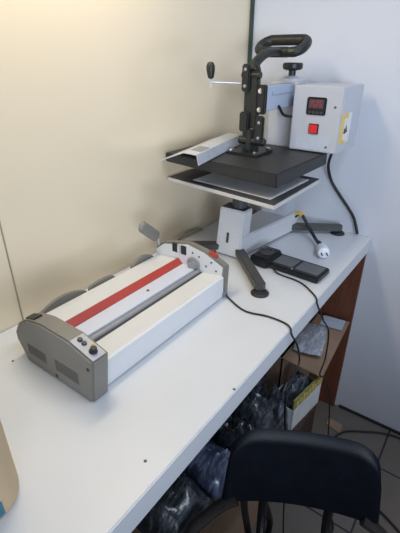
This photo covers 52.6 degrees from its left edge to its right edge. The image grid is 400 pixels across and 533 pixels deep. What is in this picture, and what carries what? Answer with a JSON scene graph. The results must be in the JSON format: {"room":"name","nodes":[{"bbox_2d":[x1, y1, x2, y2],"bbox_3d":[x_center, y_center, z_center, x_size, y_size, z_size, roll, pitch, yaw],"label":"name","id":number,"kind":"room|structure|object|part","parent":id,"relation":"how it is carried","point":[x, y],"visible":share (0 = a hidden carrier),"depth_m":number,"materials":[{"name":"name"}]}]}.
{"room":"print shop","nodes":[
{"label":"print shop","id":0,"kind":"room"},
{"bbox_2d":[0,0,250,332],"bbox_3d":[-1.084,0.060,0.161,0.100,2.750,4.200,19,33,31],"label":"wall","id":1,"kind":"structure","parent":0,"point":[94,94],"depth_m":1.11,"materials":[{"name":"beige paint"}]},
{"bbox_2d":[0,222,23,319],"bbox_3d":[-0.463,-0.684,0.636,0.002,1.865,0.003,19,33,31],"label":"trim","id":2,"kind":"structure","parent":1,"relation":"attached to","point":[0,222],"depth_m":1.00,"materials":[{"name":"grey plastic"}]},
{"bbox_2d":[247,0,254,63],"bbox_3d":[0.195,-1.095,1.429,0.012,1.865,0.016,19,33,31],"label":"trim","id":3,"kind":"structure","parent":1,"relation":"attached to","point":[252,3],"depth_m":1.53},
{"bbox_2d":[248,0,399,431],"bbox_3d":[1.637,-0.247,0.764,3.700,2.750,0.100,19,33,31],"label":"wall","id":4,"kind":"structure","parent":0,"point":[354,41],"depth_m":1.50,"materials":[{"name":"white paint"}]},
{"bbox_2d":[339,404,399,434],"bbox_3d":[1.885,1.083,1.175,3.000,0.012,0.008,19,33,31],"label":"baseboard","id":5,"kind":"structure","parent":4,"relation":"attached to","point":[340,406],"depth_m":1.88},
{"bbox_2d":[251,400,399,532],"bbox_3d":[0.396,1.789,-0.089,3.700,0.080,4.300,19,33,31],"label":"floor","id":6,"kind":"structure","parent":0,"point":[297,518],"depth_m":1.60,"materials":[{"name":"tile"}]},
{"bbox_2d":[0,220,371,532],"bbox_3d":[-0.368,0.702,0.950,0.583,0.885,2.699,19,33,31],"label":"worktable","id":7,"kind":"object","parent":6,"relation":"on","point":[79,463],"visible":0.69,"depth_m":0.83,"materials":[{"name":"white laminate"}]},
{"bbox_2d":[0,420,18,518],"bbox_3d":[-0.337,0.272,0.586,0.107,0.214,0.106,19,33,31],"label":"container","id":8,"kind":"object","parent":7,"relation":"on","point":[9,480],"visible":1,"depth_m":0.60,"materials":[{"name":"plastic"}]},
{"bbox_2d":[16,221,228,401],"bbox_3d":[-0.166,0.058,1.019,0.288,0.197,0.517,19,33,31],"label":"machine","id":9,"kind":"object","parent":7,"relation":"on","point":[86,340],"visible":1,"depth_m":0.98,"materials":[{"name":"grey plastic"}]},
{"bbox_2d":[26,313,41,319],"bbox_3d":[-0.355,0.109,0.868,0.032,0.018,0.020,19,33,31],"label":"switch","id":10,"kind":"object","parent":9,"relation":"attached to","point":[35,316],"depth_m":0.86,"materials":[{"name":"black plastic"}]},
{"bbox_2d":[27,344,46,363],"bbox_3d":[-0.356,0.190,0.885,0.063,0.025,0.002,19,33,31],"label":"vent grille","id":11,"kind":"object","parent":9,"relation":"attached to","point":[34,351],"depth_m":0.88,"materials":[{"name":"grey plastic"}]},
{"bbox_2d":[54,360,78,384],"bbox_3d":[-0.274,0.216,0.831,0.073,0.028,0.002,19,33,31],"label":"vent grille","id":12,"kind":"object","parent":9,"relation":"attached to","point":[62,368],"depth_m":0.83,"materials":[{"name":"grey plastic"}]},
{"bbox_3d":[-0.217,0.155,0.780,0.064,0.019,0.032,19,33,31],"label":"control panel","id":13,"kind":"part","parent":9,"relation":"part of","materials":[{"name":"white plastic"}]},
{"bbox_3d":[-0.204,0.159,0.771,0.018,0.017,0.017,19,33,31],"label":"dial knob","id":14,"kind":"part","parent":9,"relation":"part of","materials":[{"name":"black plastic"}]},
{"bbox_3d":[-0.164,0.083,1.043,0.052,0.010,0.450,19,33,31],"label":"feed plate","id":15,"kind":"part","parent":9,"relation":"part of","materials":[{"name":"white metal"}]},
{"bbox_3d":[-0.075,-0.057,1.210,0.019,0.028,0.003,19,33,31],"label":"slot plate","id":16,"kind":"part","parent":9,"relation":"part of","materials":[{"name":"black plastic"}]},
{"bbox_3d":[-0.049,-0.048,1.193,0.019,0.028,0.003,19,33,31],"label":"slot plate","id":17,"kind":"part","parent":9,"relation":"part of","materials":[{"name":"black plastic"}]},
{"bbox_3d":[-0.035,-0.013,1.203,0.245,0.113,0.002,19,33,31],"label":"plate","id":18,"kind":"part","parent":9,"relation":"part of","materials":[{"name":"white metal"}]},
{"bbox_2d":[175,228,202,239],"bbox_3d":[-0.057,-0.118,1.543,0.013,0.026,0.217,19,33,31],"label":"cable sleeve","id":19,"kind":"object","parent":7,"relation":"on","point":[194,229],"visible":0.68,"depth_m":1.55,"materials":[{"name":"grey plastic"}]},
{"bbox_2d":[226,294,299,532],"bbox_3d":[0.196,0.518,1.292,0.108,0.894,0.294,-19,33,-32],"label":"cable","id":20,"kind":"object","parent":7,"relation":"hanging from","point":[232,301],"visible":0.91,"depth_m":1.09,"materials":[{"name":"black rubber"}]},
{"bbox_2d":[166,34,363,297],"bbox_3d":[0.217,-0.378,1.331,0.528,0.683,0.645,19,33,31],"label":"press","id":21,"kind":"object","parent":7,"relation":"on","point":[307,121],"visible":0.94,"depth_m":1.28,"materials":[{"name":"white metal"}]},
{"bbox_2d":[160,133,239,165],"bbox_3d":[0.015,-0.387,1.305,0.125,0.034,0.360,12,30,22],"label":"channel","id":22,"kind":"object","parent":21,"relation":"on","point":[205,151],"visible":0.95,"depth_m":1.26,"materials":[{"name":"silver metal"}]},
{"bbox_3d":[-0.011,-0.076,1.437,0.221,0.024,0.031,1,27,1],"label":"leg","id":23,"kind":"part","parent":21,"relation":"part of","materials":[{"name":"black metal"}]},
{"bbox_3d":[0.031,-0.571,1.177,0.026,0.045,0.025,19,33,31],"label":"crank knob","id":24,"kind":"part","parent":21,"relation":"part of","materials":[{"name":"plastic"}]},
{"bbox_3d":[0.116,-0.125,1.401,0.100,0.162,0.078,19,33,31],"label":"post","id":25,"kind":"part","parent":21,"relation":"part of","materials":[{"name":"white metal"}]},
{"bbox_3d":[0.137,-0.450,1.259,0.031,0.058,0.014,19,33,31],"label":"link plate","id":26,"kind":"part","parent":21,"relation":"part of","materials":[{"name":"metal"}]},
{"bbox_3d":[0.143,-0.287,1.351,0.425,0.011,0.379,19,33,31],"label":"plate","id":27,"kind":"part","parent":21,"relation":"part of","materials":[{"name":"metal"}]},
{"bbox_3d":[0.137,-0.561,1.204,0.027,0.075,0.010,19,33,31],"label":"link plate","id":28,"kind":"part","parent":21,"relation":"part of","materials":[{"name":"metal"}]},
{"bbox_3d":[0.152,-0.352,1.329,0.417,0.047,0.363,19,33,31],"label":"plate","id":29,"kind":"part","parent":21,"relation":"part of","materials":[{"name":"black metal"}]},
{"bbox_3d":[0.154,-0.398,1.275,0.024,0.070,0.010,19,33,31],"label":"link plate","id":30,"kind":"part","parent":21,"relation":"part of","materials":[{"name":"metal"}]},
{"bbox_3d":[0.162,-0.375,1.320,0.114,0.008,0.115,19,33,31],"label":"mount plate","id":31,"kind":"part","parent":21,"relation":"part of","materials":[{"name":"metal"}]},
{"bbox_2d":[193,173,307,199],"bbox_3d":[0.165,-0.283,1.324,0.307,0.001,0.285,19,33,31],"label":"paper sheet","id":32,"kind":"object","parent":21,"relation":"on","point":[215,179],"visible":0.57,"depth_m":1.27,"materials":[{"name":"white paper"}]},
{"bbox_3d":[0.155,0.000,1.293,0.031,0.024,0.276,-4,28,-9],"label":"leg","id":33,"kind":"part","parent":21,"relation":"part of","materials":[{"name":"black metal"}]},
{"bbox_3d":[0.182,-0.418,1.240,0.030,0.082,0.012,19,33,31],"label":"link plate","id":34,"kind":"part","parent":21,"relation":"part of","materials":[{"name":"metal"}]},
{"bbox_3d":[0.185,-0.503,1.221,0.032,0.083,0.019,19,33,31],"label":"bracket plate","id":35,"kind":"part","parent":21,"relation":"part of","materials":[{"name":"black metal"}]},
{"bbox_3d":[0.198,-0.628,1.233,0.038,0.074,0.168,20,34,33],"label":"handle arm","id":36,"kind":"part","parent":21,"relation":"part of","materials":[{"name":"metal"}]},
{"bbox_3d":[0.316,-0.672,1.384,0.068,0.045,0.068,19,33,31],"label":"pressure knob","id":37,"kind":"part","parent":21,"relation":"part of","materials":[{"name":"black plastic"}]},
{"bbox_2d":[308,123,318,133],"bbox_3d":[0.362,-0.439,1.292,0.032,0.031,0.004,19,33,31],"label":"rocker switch","id":38,"kind":"object","parent":21,"relation":"attached to","point":[313,128],"depth_m":1.29,"materials":[{"name":"red plastic"}]},
{"bbox_3d":[0.446,-0.156,1.593,0.224,0.024,0.031,2,28,4],"label":"leg","id":39,"kind":"part","parent":21,"relation":"part of","materials":[{"name":"black metal"}]},
{"bbox_2d":[250,246,329,283],"bbox_3d":[0.292,-0.013,1.323,0.243,0.042,0.108,19,33,31],"label":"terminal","id":40,"kind":"object","parent":7,"relation":"on","point":[265,257],"visible":0.99,"depth_m":1.32,"materials":[{"name":"black plastic"}]},
{"bbox_3d":[0.287,-0.018,1.335,0.070,0.002,0.064,21,34,34],"label":"screen panel","id":41,"kind":"part","parent":40,"relation":"part of","materials":[{"name":"black plastic"}]},
{"bbox_3d":[0.351,0.007,1.289,0.076,0.002,0.064,21,34,34],"label":"screen panel","id":42,"kind":"part","parent":40,"relation":"part of","materials":[{"name":"black plastic"}]},
{"bbox_2d":[272,268,329,434],"bbox_3d":[0.393,0.417,1.485,0.252,0.894,0.214,-13,30,-24],"label":"cable","id":43,"kind":"object","parent":7,"relation":"hanging from","point":[275,271],"visible":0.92,"depth_m":1.33,"materials":[{"name":"black rubber"}]},
{"bbox_3d":[0.419,0.229,1.927,0.576,0.827,0.019,19,33,31],"label":"panel","id":44,"kind":"part","parent":7,"relation":"part of","materials":[{"name":"brown wood"}]},
{"bbox_2d":[131,499,258,532],"bbox_3d":[-0.084,0.769,1.348,0.425,0.401,0.517,19,33,31],"label":"carton","id":45,"kind":"object","parent":6,"relation":"on","point":[229,521],"visible":0.02,"depth_m":1.22,"materials":[{"name":"brown cardboard"}]},
{"bbox_2d":[136,471,214,532],"bbox_3d":[-0.100,0.603,1.049,0.243,0.170,0.172,19,33,31],"label":"packet","id":46,"kind":"object","parent":45,"relation":"on","point":[184,499],"visible":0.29,"depth_m":0.97,"materials":[{"name":"black plastic"}]},
{"bbox_2d":[184,439,229,499],"bbox_3d":[0.005,0.555,1.147,0.204,0.166,0.126,19,33,31],"label":"packet","id":47,"kind":"object","parent":45,"relation":"on","point":[208,468],"visible":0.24,"depth_m":1.08,"materials":[{"name":"blue plastic"}]},
{"bbox_2d":[211,414,253,451],"bbox_3d":[0.095,0.515,1.210,0.152,0.179,0.096,19,33,31],"label":"packet","id":48,"kind":"object","parent":45,"relation":"on","point":[233,427],"visible":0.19,"depth_m":1.17,"materials":[{"name":"black plastic"}]},
{"bbox_2d":[232,392,273,428],"bbox_3d":[0.151,0.463,1.280,0.151,0.206,0.096,19,33,31],"label":"packet","id":49,"kind":"object","parent":45,"relation":"on","point":[255,409],"visible":0.34,"depth_m":1.23,"materials":[{"name":"black plastic"}]},
{"bbox_2d":[250,373,268,396],"bbox_3d":[0.111,0.483,1.585,0.281,0.683,0.191,19,33,31],"label":"packet","id":50,"kind":"object","parent":6,"relation":"on","point":[261,388],"visible":0.05,"depth_m":1.49,"materials":[{"name":"black plastic"}]},
{"bbox_2d":[264,383,287,429],"bbox_3d":[0.247,0.627,1.447,0.121,0.557,0.086,19,33,31],"label":"packet","id":51,"kind":"object","parent":6,"relation":"on","point":[277,405],"visible":0.07,"depth_m":1.34,"materials":[{"name":"black plastic"}]},
{"bbox_2d":[184,428,387,532],"bbox_3d":[0.191,0.824,0.843,0.522,0.772,0.534,4,28,8],"label":"chair","id":52,"kind":"object","parent":6,"relation":"on","point":[330,474],"visible":1,"depth_m":0.90,"materials":[{"name":"black plastic"}]},
{"bbox_3d":[-0.015,0.668,0.843,0.107,0.152,0.373,9,29,17],"label":"armrest","id":53,"kind":"part","parent":52,"relation":"part of","materials":[{"name":"black plastic"}]},
{"bbox_2d":[240,501,272,532],"bbox_3d":[0.144,0.663,1.056,0.110,0.292,0.023,-12,30,-21],"label":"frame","id":54,"kind":"object","parent":52,"relation":"hanging from","point":[244,504],"visible":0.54,"depth_m":1.04,"materials":[{"name":"black metal"}]},
{"bbox_3d":[0.143,0.627,0.946,0.022,0.185,0.123,4,28,8],"label":"post","id":55,"kind":"part","parent":52,"relation":"part of","materials":[{"name":"black metal"}]},
{"bbox_3d":[0.292,0.639,0.925,0.022,0.185,0.123,4,28,8],"label":"post","id":56,"kind":"part","parent":52,"relation":"part of","materials":[{"name":"black metal"}]},
{"bbox_3d":[0.410,0.701,0.781,0.107,0.152,0.373,0,27,-1],"label":"armrest","id":57,"kind":"part","parent":52,"relation":"part of","materials":[{"name":"black plastic"}]},
{"bbox_2d":[292,404,316,431],"bbox_3d":[0.356,0.686,1.617,0.114,0.302,0.214,19,33,31],"label":"box","id":58,"kind":"object","parent":6,"relation":"on","point":[306,424],"visible":0.14,"depth_m":1.55,"materials":[{"name":"brown cardboard"}]},
{"bbox_2d":[278,371,322,429],"bbox_3d":[0.359,0.482,1.520,0.105,0.150,0.197,24,36,38],"label":"carton","id":59,"kind":"object","parent":58,"relation":"on","point":[309,397],"visible":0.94,"depth_m":1.48,"materials":[{"name":"white cardboard"}]},
{"bbox_2d":[279,371,309,409],"bbox_3d":[0.354,0.471,1.516,0.076,0.160,0.151,24,36,38],"label":"packet","id":60,"kind":"object","parent":59,"relation":"in","point":[300,382],"visible":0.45,"depth_m":1.47,"materials":[{"name":"black plastic"}]},
{"bbox_2d":[292,376,322,410],"bbox_3d":[0.393,0.450,1.466,0.006,0.044,0.197,24,36,38],"label":"print","id":61,"kind":"object","parent":59,"relation":"on","point":[316,383],"depth_m":1.46},
{"bbox_2d":[266,312,349,394],"bbox_3d":[0.342,0.430,1.797,0.500,0.590,0.394,19,33,31],"label":"carton","id":62,"kind":"object","parent":6,"relation":"on","point":[284,367],"visible":0.24,"depth_m":1.56,"materials":[{"name":"brown cardboard"}]},
{"bbox_2d":[293,323,326,355],"bbox_3d":[0.437,0.282,1.598,0.111,0.025,0.201,11,29,19],"label":"packet","id":63,"kind":"object","parent":62,"relation":"on","point":[311,340],"visible":0.8,"depth_m":1.57,"materials":[{"name":"plastic"}]},
{"bbox_2d":[320,315,345,330],"bbox_3d":[0.560,0.237,1.708,0.090,0.003,0.075,15,31,26],"label":"sheet","id":64,"kind":"object","parent":62,"relation":"on","point":[335,323],"visible":0.93,"depth_m":1.71,"materials":[{"name":"white paper"}]},
{"bbox_2d":[326,418,341,432],"bbox_3d":[0.617,0.726,1.855,0.083,0.012,0.049,24,36,38],"label":"paper scrap","id":65,"kind":"object","parent":6,"relation":"on","point":[334,425],"visible":0.86,"depth_m":1.85,"materials":[{"name":"brown cardboard"}]},
{"bbox_2d":[330,510,399,532],"bbox_3d":[0.490,0.921,1.481,0.512,0.008,0.264,0,27,0],"label":"cable","id":66,"kind":"object","parent":6,"relation":"on","point":[381,512],"visible":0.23,"depth_m":1.46,"materials":[{"name":"black rubber"}]},
{"bbox_2d":[334,430,399,438],"bbox_3d":[0.845,0.801,1.712,0.670,0.008,0.214,9,29,16],"label":"cable","id":67,"kind":"object","parent":6,"relation":"on","point":[336,435],"visible":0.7,"depth_m":1.82,"materials":[{"name":"black rubber"}]}
]}

